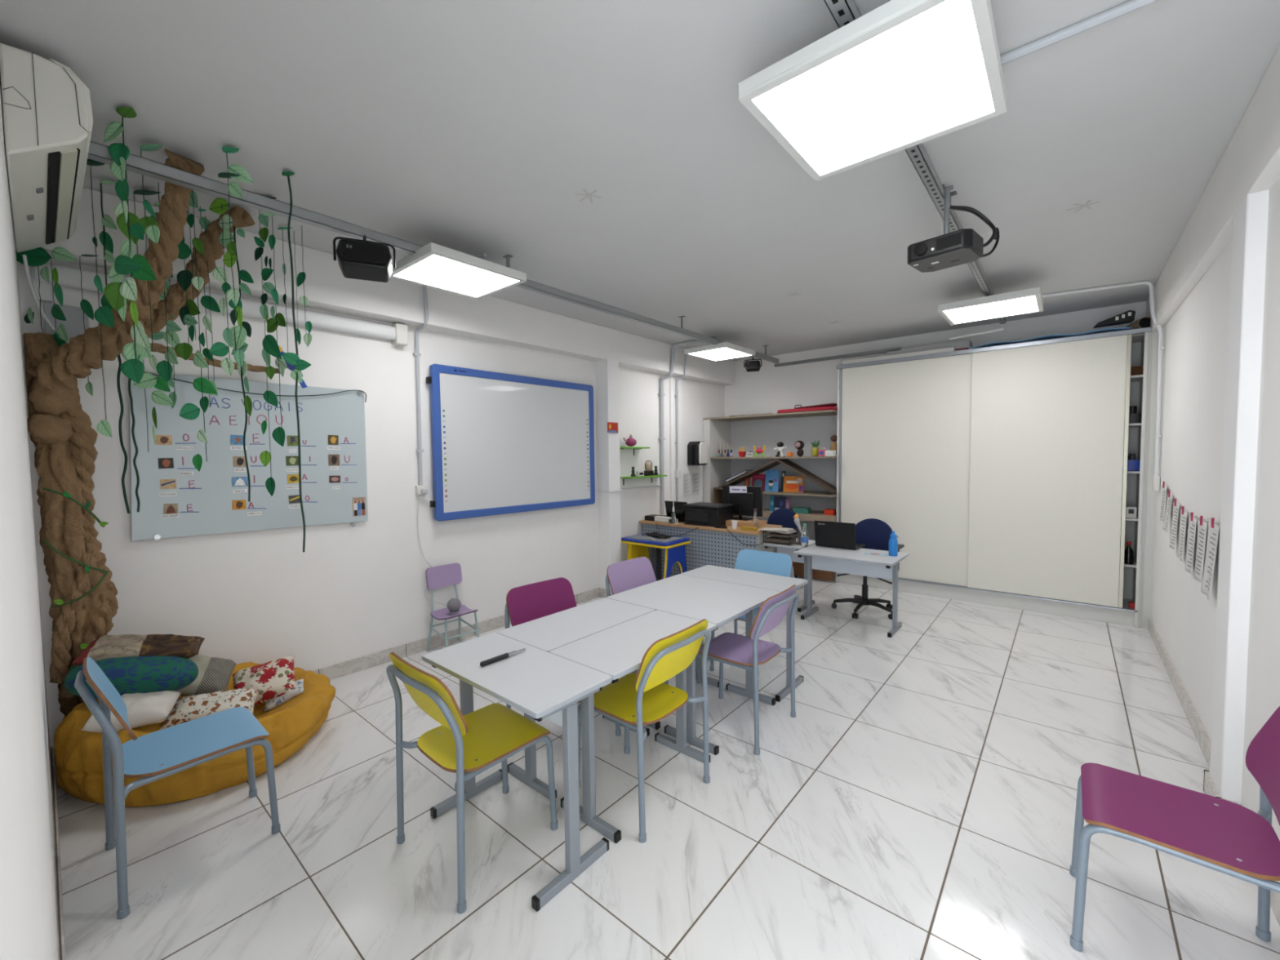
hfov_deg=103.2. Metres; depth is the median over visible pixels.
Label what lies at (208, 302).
leaf garland
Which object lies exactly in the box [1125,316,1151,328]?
cardboard tube
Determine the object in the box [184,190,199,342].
leaf garland
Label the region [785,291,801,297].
patch mark
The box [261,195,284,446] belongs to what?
leaf garland
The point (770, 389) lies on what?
wall
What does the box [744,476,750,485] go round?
book
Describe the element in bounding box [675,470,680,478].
wall switch
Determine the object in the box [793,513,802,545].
bird figurine
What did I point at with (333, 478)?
picture
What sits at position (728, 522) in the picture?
monitor stand
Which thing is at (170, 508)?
picture
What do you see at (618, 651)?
table
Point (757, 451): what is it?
toy
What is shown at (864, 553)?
leaflet
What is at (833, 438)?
plush toy
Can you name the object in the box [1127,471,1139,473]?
shelf
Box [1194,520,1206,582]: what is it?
paper sheet
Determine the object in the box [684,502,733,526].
printer
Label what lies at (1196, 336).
wall
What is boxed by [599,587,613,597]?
baseboard
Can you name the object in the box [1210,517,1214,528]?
clothespin
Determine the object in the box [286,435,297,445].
picture card
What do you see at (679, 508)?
laptop
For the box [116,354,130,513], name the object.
leaf garland
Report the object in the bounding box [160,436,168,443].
picture
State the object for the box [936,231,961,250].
vent grille
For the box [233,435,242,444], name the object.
picture
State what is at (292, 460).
picture
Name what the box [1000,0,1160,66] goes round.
conduit
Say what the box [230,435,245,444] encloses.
picture card
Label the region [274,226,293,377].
leaf garland
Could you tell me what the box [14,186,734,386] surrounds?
beam
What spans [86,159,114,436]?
leaf garland
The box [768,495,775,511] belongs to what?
book
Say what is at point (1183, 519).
paper sheet
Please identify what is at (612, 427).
painting
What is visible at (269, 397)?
leaf garland
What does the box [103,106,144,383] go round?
leaf garland
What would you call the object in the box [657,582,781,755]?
table
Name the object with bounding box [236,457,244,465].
picture
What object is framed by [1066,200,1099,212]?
patch mark
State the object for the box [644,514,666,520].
receiver
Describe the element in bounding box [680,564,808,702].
table
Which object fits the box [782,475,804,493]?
book
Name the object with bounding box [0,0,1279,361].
ceiling
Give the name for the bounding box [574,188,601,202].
patch mark
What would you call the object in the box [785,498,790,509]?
book
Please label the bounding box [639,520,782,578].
desk
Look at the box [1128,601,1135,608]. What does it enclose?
box
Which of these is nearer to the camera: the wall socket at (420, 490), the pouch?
the wall socket at (420, 490)
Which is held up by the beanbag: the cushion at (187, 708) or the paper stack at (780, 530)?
the cushion at (187, 708)
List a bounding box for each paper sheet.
[1160,485,1166,521]
[1162,493,1172,532]
[1168,502,1179,550]
[1177,509,1186,561]
[1185,515,1196,576]
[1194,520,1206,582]
[1200,521,1218,599]
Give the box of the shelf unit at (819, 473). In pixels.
[702,409,837,581]
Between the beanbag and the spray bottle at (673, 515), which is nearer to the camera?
the beanbag
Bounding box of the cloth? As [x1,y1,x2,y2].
[641,532,671,538]
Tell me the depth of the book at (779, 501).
6.55 m
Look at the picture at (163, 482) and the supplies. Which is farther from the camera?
the supplies
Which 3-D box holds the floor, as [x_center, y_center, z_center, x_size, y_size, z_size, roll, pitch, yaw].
[0.520,1.431,3.264,4.785,0.100,7.970,2,4,40]
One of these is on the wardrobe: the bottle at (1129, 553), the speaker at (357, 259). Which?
the bottle at (1129, 553)
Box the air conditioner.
[0,43,93,252]
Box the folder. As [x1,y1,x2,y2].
[955,347,968,351]
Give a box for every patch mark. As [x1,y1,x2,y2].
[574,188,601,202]
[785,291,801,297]
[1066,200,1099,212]
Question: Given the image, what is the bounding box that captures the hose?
[22,254,69,342]
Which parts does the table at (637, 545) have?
edge trim, panel, post, edge trim, panel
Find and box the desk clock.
[635,471,644,476]
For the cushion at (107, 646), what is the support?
on the bolster cushion at (151, 673)
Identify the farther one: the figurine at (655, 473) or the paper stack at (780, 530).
the figurine at (655, 473)
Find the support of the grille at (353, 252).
attached to the speaker at (357, 259)
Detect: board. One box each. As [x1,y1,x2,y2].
[129,372,368,540]
[426,364,595,520]
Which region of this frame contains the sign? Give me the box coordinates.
[746,450,752,457]
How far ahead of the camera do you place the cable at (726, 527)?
5.13 m
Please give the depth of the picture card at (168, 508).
2.88 m
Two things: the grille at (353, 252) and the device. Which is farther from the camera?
the device
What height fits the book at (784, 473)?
0.269 m
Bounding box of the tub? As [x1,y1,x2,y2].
[1127,459,1140,471]
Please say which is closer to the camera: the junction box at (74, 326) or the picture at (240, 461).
the junction box at (74, 326)
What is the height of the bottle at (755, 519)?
0.200 m
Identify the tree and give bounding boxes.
[22,149,279,719]
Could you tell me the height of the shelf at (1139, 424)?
0.018 m
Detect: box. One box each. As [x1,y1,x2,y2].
[43,302,89,342]
[740,525,757,531]
[793,506,811,513]
[823,508,835,515]
[825,450,835,456]
[886,339,973,355]
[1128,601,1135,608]
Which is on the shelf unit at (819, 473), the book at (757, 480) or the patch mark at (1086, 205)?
the book at (757, 480)
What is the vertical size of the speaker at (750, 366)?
0.170 m
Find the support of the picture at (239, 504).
attached to the picture card at (241, 504)
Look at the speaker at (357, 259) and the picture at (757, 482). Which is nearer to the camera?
the speaker at (357, 259)
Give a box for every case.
[777,403,837,413]
[1093,310,1135,328]
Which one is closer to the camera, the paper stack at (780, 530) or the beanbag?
the beanbag
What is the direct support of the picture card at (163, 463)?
attached to the board at (204, 499)
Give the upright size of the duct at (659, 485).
0.026 m
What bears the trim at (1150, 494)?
attached to the wall at (1196, 336)
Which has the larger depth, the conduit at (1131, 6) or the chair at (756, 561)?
the chair at (756, 561)
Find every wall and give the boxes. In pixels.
[0,75,57,959]
[17,258,724,746]
[724,301,1146,572]
[1150,176,1279,882]
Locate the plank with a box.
[842,346,955,364]
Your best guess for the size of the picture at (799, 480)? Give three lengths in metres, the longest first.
0.070 x 0.070 x 0.003 m
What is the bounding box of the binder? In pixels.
[724,469,753,481]
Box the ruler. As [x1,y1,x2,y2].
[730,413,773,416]
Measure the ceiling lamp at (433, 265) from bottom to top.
0.081 m
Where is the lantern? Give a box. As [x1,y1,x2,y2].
[644,460,653,475]
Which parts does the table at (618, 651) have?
leg, modesty panel, leg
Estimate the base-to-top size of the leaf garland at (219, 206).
0.919 m
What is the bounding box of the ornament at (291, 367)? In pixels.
[278,345,306,388]
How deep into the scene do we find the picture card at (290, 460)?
3.33 m
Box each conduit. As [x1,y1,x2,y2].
[413,253,486,484]
[657,336,716,514]
[675,347,686,501]
[949,328,1003,339]
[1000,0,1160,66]
[1041,280,1164,475]
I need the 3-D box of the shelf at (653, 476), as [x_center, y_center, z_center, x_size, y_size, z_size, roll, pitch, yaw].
[0.046,0.000,6.015,0.150,0.098,0.720,2,4,40]
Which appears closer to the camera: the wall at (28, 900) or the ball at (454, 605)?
the wall at (28, 900)
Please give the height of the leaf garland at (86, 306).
0.682 m
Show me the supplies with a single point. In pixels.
(657, 518)
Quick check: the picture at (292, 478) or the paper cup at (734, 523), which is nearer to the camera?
the picture at (292, 478)
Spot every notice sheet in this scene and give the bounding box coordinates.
[683,472,689,495]
[691,471,699,494]
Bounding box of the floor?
[55,572,1279,959]
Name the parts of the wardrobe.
door, door, post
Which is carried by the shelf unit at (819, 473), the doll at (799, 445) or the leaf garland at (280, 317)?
the doll at (799, 445)
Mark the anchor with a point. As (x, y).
(951, 187)
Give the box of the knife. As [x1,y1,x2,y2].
[480,648,525,666]
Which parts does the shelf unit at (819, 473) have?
panel, shelf, shelf, panel, shelf, shelf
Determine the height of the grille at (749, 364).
0.080 m
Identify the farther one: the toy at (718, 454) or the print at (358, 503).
the toy at (718, 454)
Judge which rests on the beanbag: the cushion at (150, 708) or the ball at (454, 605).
the cushion at (150, 708)
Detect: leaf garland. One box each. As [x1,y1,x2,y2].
[15,247,51,333]
[50,246,77,346]
[79,254,98,395]
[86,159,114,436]
[99,180,117,309]
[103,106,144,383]
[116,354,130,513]
[120,351,139,511]
[122,143,162,361]
[133,190,174,452]
[150,182,181,382]
[162,274,180,408]
[174,209,197,360]
[179,191,217,471]
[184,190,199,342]
[198,207,217,413]
[200,215,220,395]
[208,197,234,375]
[217,146,253,366]
[233,226,253,501]
[253,209,277,496]
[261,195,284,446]
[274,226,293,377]
[281,171,311,551]
[293,236,301,344]
[297,225,312,346]
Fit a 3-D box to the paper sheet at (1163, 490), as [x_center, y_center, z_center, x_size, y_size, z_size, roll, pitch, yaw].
[3.898,0.171,3.785,0.016,0.260,0.230,2,4,40]
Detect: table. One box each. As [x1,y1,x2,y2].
[422,632,612,911]
[496,597,654,799]
[549,609,716,843]
[606,573,726,729]
[621,533,690,581]
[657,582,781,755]
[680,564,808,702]
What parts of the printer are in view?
scanner lid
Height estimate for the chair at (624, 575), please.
0.804 m
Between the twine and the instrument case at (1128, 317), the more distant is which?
the instrument case at (1128, 317)
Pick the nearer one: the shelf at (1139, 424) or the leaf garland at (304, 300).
the leaf garland at (304, 300)
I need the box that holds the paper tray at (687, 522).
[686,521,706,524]
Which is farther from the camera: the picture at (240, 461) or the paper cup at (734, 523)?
the paper cup at (734, 523)
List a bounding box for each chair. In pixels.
[74,657,280,919]
[386,652,558,913]
[426,563,479,651]
[504,577,621,736]
[577,618,711,843]
[605,556,701,684]
[695,584,799,755]
[709,549,795,684]
[767,507,799,577]
[831,518,904,619]
[1069,706,1279,951]
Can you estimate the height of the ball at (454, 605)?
0.104 m
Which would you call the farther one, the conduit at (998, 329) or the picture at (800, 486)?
the picture at (800, 486)
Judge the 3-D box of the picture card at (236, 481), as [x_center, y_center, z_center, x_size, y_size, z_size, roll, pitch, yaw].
[-2.460,0.010,3.120,0.002,0.059,0.079,2,3,40]
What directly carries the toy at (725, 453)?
on the shelf unit at (819, 473)
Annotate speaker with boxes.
[333,235,395,282]
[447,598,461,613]
[743,357,761,372]
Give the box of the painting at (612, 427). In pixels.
[607,422,617,432]
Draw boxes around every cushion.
[63,655,198,698]
[71,634,204,665]
[81,690,180,733]
[158,688,260,730]
[175,654,235,696]
[232,655,296,706]
[264,679,304,711]
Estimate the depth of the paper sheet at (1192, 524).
2.91 m
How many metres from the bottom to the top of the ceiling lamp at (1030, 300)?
0.081 m
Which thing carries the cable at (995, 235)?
attached to the projector
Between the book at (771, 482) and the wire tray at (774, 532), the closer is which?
the wire tray at (774, 532)
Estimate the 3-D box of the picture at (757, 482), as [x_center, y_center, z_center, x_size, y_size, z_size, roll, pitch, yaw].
[1.585,0.046,6.793,0.120,0.110,0.002,2,-3,40]
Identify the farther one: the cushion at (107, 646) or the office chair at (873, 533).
the office chair at (873, 533)
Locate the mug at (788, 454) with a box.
[786,452,794,456]
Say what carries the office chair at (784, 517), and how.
on the floor
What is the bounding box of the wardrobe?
[835,326,1151,627]
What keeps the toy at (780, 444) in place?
on the shelf unit at (819, 473)
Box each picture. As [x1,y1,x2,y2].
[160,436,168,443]
[160,480,175,485]
[162,459,170,466]
[165,504,175,513]
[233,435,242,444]
[235,478,245,485]
[235,501,243,508]
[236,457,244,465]
[288,457,296,464]
[289,475,297,481]
[290,436,295,444]
[330,436,336,443]
[331,455,337,464]
[331,476,338,481]
[754,479,762,486]
[786,480,797,483]
[786,483,797,489]
[796,477,802,483]
[798,485,803,491]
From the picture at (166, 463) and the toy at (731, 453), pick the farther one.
the toy at (731, 453)
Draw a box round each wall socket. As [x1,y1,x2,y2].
[415,484,427,495]
[1151,475,1159,491]
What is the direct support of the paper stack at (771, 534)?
in the wire tray at (774, 532)
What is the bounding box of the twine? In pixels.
[144,371,366,402]
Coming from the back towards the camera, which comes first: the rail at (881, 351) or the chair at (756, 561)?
the rail at (881, 351)
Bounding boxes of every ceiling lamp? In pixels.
[391,242,526,299]
[684,342,755,361]
[737,0,1007,181]
[937,286,1043,324]
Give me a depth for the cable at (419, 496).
4.01 m
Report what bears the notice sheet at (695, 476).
attached to the wall at (255, 597)
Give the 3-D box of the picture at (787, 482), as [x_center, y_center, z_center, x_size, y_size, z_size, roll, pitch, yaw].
[1.946,0.026,6.491,0.150,0.035,0.002,2,-3,40]
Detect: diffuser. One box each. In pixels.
[393,254,518,297]
[688,347,750,360]
[943,295,1038,323]
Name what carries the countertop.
on the desk at (708, 545)
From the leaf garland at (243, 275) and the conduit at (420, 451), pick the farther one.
the conduit at (420, 451)
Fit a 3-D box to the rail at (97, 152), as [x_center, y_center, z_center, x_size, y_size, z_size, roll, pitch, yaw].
[-0.237,-1.472,4.211,0.060,0.175,6.270,2,4,40]
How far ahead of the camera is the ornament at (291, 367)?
3.18 m
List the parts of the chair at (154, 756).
frame, leg, backrest, leg, seat frame, seat, leg, leg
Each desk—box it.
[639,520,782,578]
[760,538,815,612]
[793,543,909,637]
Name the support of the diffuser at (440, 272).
attached to the ceiling lamp at (433, 265)
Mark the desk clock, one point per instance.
(638, 473)
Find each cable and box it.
[417,496,447,606]
[725,527,763,545]
[950,205,999,257]
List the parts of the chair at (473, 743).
leg, frame, backrest, leg, seat frame, seat, leg, leg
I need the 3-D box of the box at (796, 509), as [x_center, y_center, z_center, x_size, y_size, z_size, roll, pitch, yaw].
[2.034,0.380,6.368,0.190,0.067,0.110,2,4,40]
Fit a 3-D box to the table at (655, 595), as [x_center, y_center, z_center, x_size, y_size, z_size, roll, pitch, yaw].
[0.188,1.037,3.205,0.388,0.700,0.755,2,4,40]
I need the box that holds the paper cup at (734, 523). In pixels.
[731,520,737,528]
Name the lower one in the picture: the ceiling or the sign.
the sign
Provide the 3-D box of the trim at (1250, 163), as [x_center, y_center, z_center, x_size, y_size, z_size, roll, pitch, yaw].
[2.457,-1.303,2.023,0.065,0.365,6.825,2,4,40]
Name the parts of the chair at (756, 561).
leg, leg, seat, backrest, frame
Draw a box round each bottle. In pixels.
[671,502,675,523]
[752,508,759,528]
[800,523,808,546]
[888,530,897,555]
[1124,541,1133,564]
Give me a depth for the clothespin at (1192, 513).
2.89 m
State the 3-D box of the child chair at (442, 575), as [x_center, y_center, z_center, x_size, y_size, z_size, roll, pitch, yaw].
[-1.496,1.030,4.048,0.323,0.674,0.300,2,4,40]
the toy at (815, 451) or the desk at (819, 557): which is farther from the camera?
the toy at (815, 451)
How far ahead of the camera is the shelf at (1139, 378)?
4.47 m
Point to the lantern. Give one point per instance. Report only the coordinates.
(648, 471)
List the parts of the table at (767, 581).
leg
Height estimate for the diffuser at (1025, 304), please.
0.006 m
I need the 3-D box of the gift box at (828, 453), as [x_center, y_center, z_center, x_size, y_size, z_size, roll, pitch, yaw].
[2.270,-0.318,6.043,0.098,0.071,0.100,2,4,40]
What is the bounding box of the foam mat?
[969,327,1132,348]
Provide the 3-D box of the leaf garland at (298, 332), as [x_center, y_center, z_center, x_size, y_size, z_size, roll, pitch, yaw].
[-2.031,-1.132,2.997,0.042,0.668,0.008,0,3,12]
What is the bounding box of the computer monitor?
[722,484,762,520]
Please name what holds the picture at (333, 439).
attached to the picture card at (332, 439)
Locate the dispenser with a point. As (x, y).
(697, 451)
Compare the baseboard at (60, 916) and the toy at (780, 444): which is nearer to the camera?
the baseboard at (60, 916)
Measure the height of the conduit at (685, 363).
2.091 m
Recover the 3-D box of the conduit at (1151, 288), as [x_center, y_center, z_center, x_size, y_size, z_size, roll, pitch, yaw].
[3.720,-0.823,4.322,1.072,1.568,0.060,1,3,31]
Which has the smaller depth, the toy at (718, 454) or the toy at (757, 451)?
the toy at (757, 451)
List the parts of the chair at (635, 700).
leg, leg, seat, leg, seat frame, backrest, frame, leg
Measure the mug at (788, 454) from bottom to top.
0.055 m
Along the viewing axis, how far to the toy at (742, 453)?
6.83 m
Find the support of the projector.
hanging from the rail at (843, 12)
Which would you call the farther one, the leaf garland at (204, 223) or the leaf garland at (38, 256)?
the leaf garland at (204, 223)
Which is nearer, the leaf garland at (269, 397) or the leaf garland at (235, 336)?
the leaf garland at (235, 336)
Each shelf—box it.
[619,446,649,455]
[620,475,666,484]
[1124,559,1136,567]
[1125,515,1137,520]
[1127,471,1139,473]
[1128,422,1141,426]
[1130,374,1142,382]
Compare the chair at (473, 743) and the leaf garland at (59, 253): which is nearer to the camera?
the chair at (473, 743)
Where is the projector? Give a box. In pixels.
[906,189,983,272]
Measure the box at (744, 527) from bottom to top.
0.035 m
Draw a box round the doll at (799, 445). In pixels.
[794,440,804,456]
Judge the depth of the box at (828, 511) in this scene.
6.10 m
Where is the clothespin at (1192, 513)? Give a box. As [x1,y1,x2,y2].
[1190,511,1193,520]
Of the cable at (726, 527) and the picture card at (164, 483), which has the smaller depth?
the picture card at (164, 483)
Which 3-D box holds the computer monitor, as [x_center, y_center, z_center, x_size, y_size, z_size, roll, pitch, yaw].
[1.134,0.250,5.653,0.490,0.377,0.170,2,4,40]
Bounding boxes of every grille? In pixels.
[342,240,385,264]
[746,360,758,368]
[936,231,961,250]
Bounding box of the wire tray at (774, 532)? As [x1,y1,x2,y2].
[763,530,798,545]
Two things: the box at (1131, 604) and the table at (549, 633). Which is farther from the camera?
the box at (1131, 604)
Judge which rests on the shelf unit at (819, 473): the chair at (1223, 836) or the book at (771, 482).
the book at (771, 482)
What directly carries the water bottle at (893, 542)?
on the desk at (819, 557)
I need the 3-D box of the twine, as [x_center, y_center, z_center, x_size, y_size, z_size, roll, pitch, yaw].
[-2.369,-0.576,3.181,0.007,0.089,1.236,2,4,40]
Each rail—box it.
[87,141,778,363]
[773,346,902,367]
[823,0,1005,324]
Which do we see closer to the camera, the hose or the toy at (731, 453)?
the hose
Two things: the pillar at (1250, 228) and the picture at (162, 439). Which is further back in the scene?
the picture at (162, 439)
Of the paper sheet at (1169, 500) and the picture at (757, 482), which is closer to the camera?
the paper sheet at (1169, 500)
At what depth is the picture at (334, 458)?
3.52 m
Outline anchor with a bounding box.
[942,184,953,190]
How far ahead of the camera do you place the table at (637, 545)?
5.50 m
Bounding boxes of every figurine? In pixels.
[631,466,635,476]
[653,465,657,475]
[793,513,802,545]
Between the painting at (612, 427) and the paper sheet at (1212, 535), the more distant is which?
the painting at (612, 427)
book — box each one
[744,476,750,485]
[751,474,765,491]
[764,470,779,492]
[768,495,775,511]
[773,496,786,511]
[780,471,786,491]
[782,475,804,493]
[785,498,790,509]
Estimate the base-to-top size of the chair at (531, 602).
0.804 m
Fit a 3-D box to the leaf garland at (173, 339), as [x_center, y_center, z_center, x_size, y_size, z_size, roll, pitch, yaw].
[-2.391,-0.884,2.569,0.082,1.039,0.037,-1,3,-8]
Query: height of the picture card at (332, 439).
0.069 m
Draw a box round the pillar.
[595,358,621,590]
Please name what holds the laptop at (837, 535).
on the desk at (819, 557)
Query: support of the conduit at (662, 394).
attached to the wall at (255, 597)
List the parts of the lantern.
handle, globe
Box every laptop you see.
[664,500,687,522]
[814,520,865,550]
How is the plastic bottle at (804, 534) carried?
on the desk at (780, 548)
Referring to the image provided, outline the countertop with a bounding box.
[639,520,782,534]
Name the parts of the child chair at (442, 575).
leg, backrest, leg, seat, leg, leg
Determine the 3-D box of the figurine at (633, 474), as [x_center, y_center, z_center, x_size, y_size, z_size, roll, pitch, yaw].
[-0.078,-0.097,5.826,0.060,0.116,0.058,2,4,40]
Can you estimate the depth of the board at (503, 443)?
4.54 m
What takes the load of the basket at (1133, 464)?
on the wardrobe
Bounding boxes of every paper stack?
[759,527,796,533]
[765,531,795,543]
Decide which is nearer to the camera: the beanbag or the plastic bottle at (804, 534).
the beanbag
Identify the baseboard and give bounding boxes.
[49,587,599,763]
[49,746,65,959]
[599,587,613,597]
[1147,617,1279,926]
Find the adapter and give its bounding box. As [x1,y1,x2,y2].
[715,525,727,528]
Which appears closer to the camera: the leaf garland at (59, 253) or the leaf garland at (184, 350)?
the leaf garland at (59, 253)
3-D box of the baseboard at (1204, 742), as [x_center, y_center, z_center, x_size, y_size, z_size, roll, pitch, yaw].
[2.382,1.368,2.043,0.069,0.098,6.125,2,4,40]
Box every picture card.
[155,435,172,444]
[157,457,173,468]
[160,479,176,488]
[163,503,177,514]
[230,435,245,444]
[231,476,248,486]
[232,499,245,510]
[233,456,246,466]
[285,455,298,466]
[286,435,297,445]
[287,474,298,483]
[288,494,300,503]
[328,435,338,444]
[328,454,339,465]
[328,475,340,483]
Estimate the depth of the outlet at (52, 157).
1.97 m
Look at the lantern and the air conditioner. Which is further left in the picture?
the air conditioner
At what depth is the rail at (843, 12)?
2.24 m
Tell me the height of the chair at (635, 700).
0.804 m
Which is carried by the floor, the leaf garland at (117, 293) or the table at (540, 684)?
the table at (540, 684)
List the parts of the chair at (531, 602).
frame, backrest, leg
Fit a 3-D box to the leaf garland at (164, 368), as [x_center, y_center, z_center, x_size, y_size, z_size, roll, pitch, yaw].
[-2.295,-0.958,2.469,0.154,0.957,0.037,0,3,5]
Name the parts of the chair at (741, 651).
leg, leg, seat, seat frame, leg, backrest, frame, leg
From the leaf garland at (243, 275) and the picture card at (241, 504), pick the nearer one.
the leaf garland at (243, 275)
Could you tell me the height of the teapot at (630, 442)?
0.137 m
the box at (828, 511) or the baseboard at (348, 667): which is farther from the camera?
the box at (828, 511)
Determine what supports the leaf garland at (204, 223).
hanging from the ceiling
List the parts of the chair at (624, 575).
frame, backrest, leg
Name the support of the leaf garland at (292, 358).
hanging from the ceiling
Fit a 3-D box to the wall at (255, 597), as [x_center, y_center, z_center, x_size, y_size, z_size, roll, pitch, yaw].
[-0.947,-0.140,5.067,0.150,2.900,6.975,2,4,40]
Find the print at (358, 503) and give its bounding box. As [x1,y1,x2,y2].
[351,497,366,516]
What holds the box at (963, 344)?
on the wardrobe
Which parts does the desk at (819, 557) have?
leg, modesty panel, leg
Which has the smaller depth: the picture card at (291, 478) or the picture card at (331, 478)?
the picture card at (291, 478)
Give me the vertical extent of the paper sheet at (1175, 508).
0.300 m
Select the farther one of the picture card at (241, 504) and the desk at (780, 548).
the desk at (780, 548)
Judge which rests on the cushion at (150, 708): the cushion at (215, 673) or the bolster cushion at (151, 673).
the bolster cushion at (151, 673)
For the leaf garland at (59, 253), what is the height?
0.966 m
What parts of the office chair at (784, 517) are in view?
backrest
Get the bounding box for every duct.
[31,260,52,302]
[595,484,661,492]
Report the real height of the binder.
0.165 m
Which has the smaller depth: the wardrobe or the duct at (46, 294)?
the duct at (46, 294)
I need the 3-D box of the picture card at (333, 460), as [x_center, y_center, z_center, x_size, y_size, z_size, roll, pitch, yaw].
[-2.121,-0.139,3.517,0.002,0.078,0.070,2,2,40]
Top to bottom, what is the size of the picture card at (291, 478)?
0.061 m
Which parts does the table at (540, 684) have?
leg, modesty panel, leg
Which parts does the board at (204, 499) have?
word strip, word strip, word strip, word strip, word strip, word strip, word strip, word strip, word strip, word strip, word strip, word strip, word strip, word strip, word strip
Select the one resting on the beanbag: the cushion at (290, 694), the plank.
the cushion at (290, 694)
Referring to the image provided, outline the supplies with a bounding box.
[654,515,671,522]
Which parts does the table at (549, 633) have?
leg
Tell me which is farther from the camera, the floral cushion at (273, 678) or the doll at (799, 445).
the doll at (799, 445)
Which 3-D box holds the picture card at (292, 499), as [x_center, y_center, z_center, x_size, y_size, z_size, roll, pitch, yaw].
[-2.274,0.127,3.346,0.002,0.055,0.074,2,4,40]
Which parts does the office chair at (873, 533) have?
backrest, lever, armrest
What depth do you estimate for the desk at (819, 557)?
4.53 m
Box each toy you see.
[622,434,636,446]
[717,444,720,457]
[723,443,726,457]
[729,442,733,457]
[737,446,746,457]
[753,445,765,457]
[773,441,786,457]
[810,440,820,456]
[818,447,826,456]
[830,435,836,454]
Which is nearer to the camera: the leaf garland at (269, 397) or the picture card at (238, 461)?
the leaf garland at (269, 397)
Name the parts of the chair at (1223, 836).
leg, leg, seat, seat frame, backrest, leg, frame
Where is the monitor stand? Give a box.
[725,519,766,526]
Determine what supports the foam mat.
on the wardrobe
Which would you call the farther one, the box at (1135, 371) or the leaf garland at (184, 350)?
the box at (1135, 371)
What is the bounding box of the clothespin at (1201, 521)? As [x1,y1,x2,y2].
[1199,515,1203,525]
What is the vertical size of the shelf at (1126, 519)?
0.018 m
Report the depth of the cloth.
5.64 m
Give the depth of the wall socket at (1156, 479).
4.08 m
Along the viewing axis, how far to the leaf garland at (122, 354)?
2.65 m
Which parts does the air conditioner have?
panel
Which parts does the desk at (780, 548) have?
leg, modesty panel, leg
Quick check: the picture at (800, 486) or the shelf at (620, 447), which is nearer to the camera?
the shelf at (620, 447)
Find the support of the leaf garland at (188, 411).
hanging from the ceiling
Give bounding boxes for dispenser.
[687,441,707,465]
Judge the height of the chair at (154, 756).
0.804 m
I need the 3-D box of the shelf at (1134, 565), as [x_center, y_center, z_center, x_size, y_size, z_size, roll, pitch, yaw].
[4.445,0.750,4.632,0.119,0.018,0.400,2,4,40]
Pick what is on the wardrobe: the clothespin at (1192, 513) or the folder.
the folder
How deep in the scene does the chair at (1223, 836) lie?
1.54 m
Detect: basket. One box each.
[1127,453,1140,471]
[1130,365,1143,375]
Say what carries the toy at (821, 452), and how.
on the shelf unit at (819, 473)
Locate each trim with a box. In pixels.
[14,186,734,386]
[668,375,683,502]
[1141,331,1158,628]
[1146,45,1279,332]
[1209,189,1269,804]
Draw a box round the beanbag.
[53,661,335,806]
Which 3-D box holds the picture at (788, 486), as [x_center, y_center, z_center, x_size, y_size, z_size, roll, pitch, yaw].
[1.942,0.086,6.489,0.160,0.080,0.002,2,-3,40]
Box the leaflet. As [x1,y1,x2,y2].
[863,552,886,556]
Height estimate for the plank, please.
0.048 m
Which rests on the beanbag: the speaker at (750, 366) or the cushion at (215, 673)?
the cushion at (215, 673)
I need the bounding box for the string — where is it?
[1161,480,1220,523]
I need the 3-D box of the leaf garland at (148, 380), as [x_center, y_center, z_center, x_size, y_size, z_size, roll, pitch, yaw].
[-2.465,-0.791,2.558,0.182,1.296,0.053,-1,3,-4]
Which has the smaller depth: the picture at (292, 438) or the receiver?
the picture at (292, 438)
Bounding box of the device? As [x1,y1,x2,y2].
[1125,506,1137,518]
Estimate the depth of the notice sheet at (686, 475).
6.79 m
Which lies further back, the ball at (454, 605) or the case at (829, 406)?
the case at (829, 406)
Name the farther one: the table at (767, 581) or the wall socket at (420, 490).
the wall socket at (420, 490)
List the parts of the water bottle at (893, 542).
lid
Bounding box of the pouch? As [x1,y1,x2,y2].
[1128,405,1142,423]
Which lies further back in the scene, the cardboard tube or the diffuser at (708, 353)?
the diffuser at (708, 353)
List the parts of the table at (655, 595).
leg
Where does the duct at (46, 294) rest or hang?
attached to the wall at (255, 597)
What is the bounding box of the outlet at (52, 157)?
[45,151,60,244]
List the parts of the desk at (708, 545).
panel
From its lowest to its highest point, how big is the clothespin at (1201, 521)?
0.050 m
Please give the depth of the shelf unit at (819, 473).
6.83 m
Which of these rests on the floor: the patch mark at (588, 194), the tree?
the tree
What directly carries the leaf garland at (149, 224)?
hanging from the ceiling
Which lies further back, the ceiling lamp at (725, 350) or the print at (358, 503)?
the ceiling lamp at (725, 350)
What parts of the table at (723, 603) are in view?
leg, modesty panel, leg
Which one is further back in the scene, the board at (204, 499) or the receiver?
the receiver

